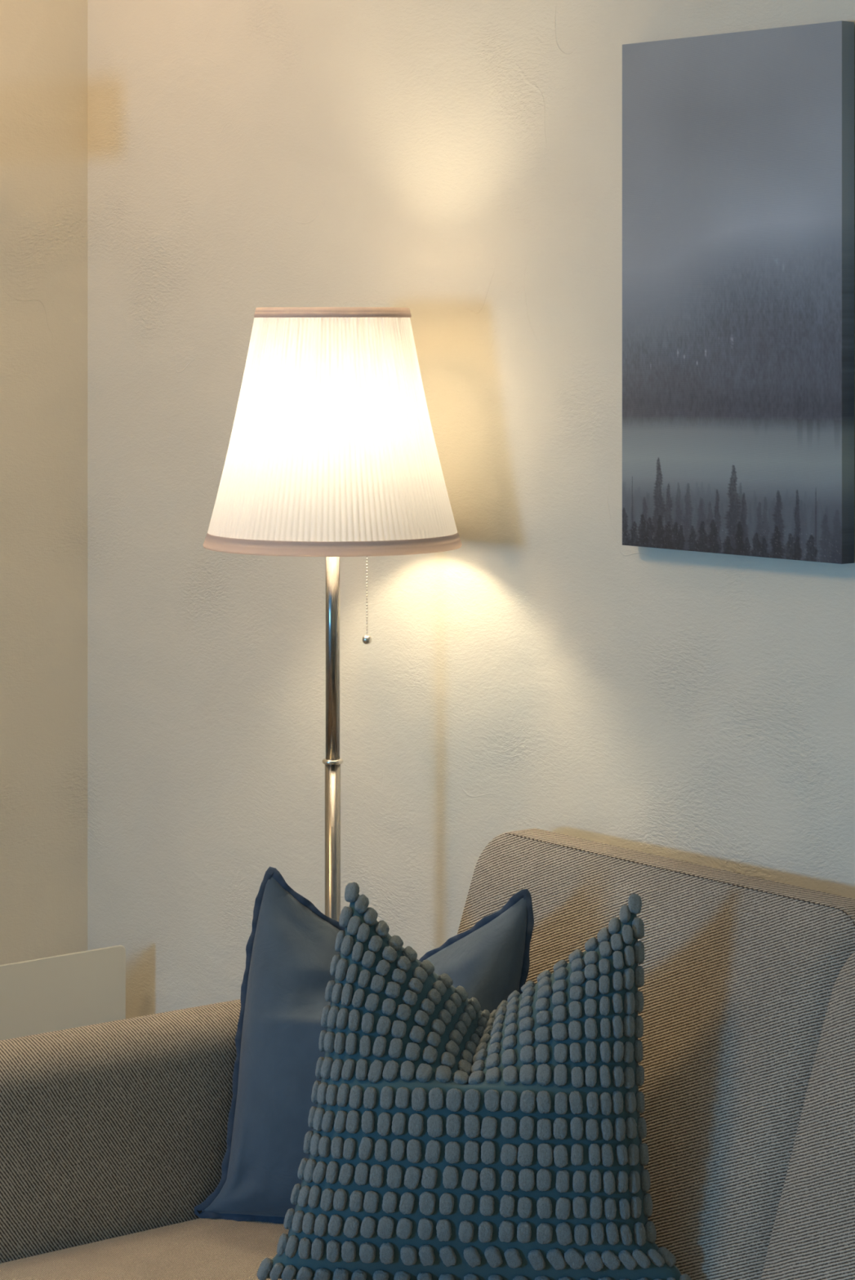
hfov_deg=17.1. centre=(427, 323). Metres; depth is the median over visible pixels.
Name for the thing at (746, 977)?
cushion
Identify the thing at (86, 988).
heater
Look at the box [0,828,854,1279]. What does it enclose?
sofa
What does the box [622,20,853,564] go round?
picture
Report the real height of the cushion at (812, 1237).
0.481 m
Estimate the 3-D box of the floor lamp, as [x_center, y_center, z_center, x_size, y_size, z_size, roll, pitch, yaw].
[-0.128,0.754,3.834,0.349,1.551,0.349,0,0,-7]
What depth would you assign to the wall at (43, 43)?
4.61 m
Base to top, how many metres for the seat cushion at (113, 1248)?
0.180 m
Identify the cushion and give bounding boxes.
[0,1217,296,1279]
[194,866,533,1223]
[257,881,691,1279]
[457,828,854,1279]
[760,951,854,1279]
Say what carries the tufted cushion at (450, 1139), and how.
on the sofa
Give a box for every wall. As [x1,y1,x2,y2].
[0,0,87,964]
[87,0,854,1018]
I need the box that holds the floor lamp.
[203,306,462,921]
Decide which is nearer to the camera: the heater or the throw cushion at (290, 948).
the throw cushion at (290, 948)
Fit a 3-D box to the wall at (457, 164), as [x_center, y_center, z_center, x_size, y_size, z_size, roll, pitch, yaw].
[1.106,0.255,2.788,0.150,2.550,5.318,0,0,-40]
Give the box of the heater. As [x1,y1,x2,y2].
[0,945,125,1040]

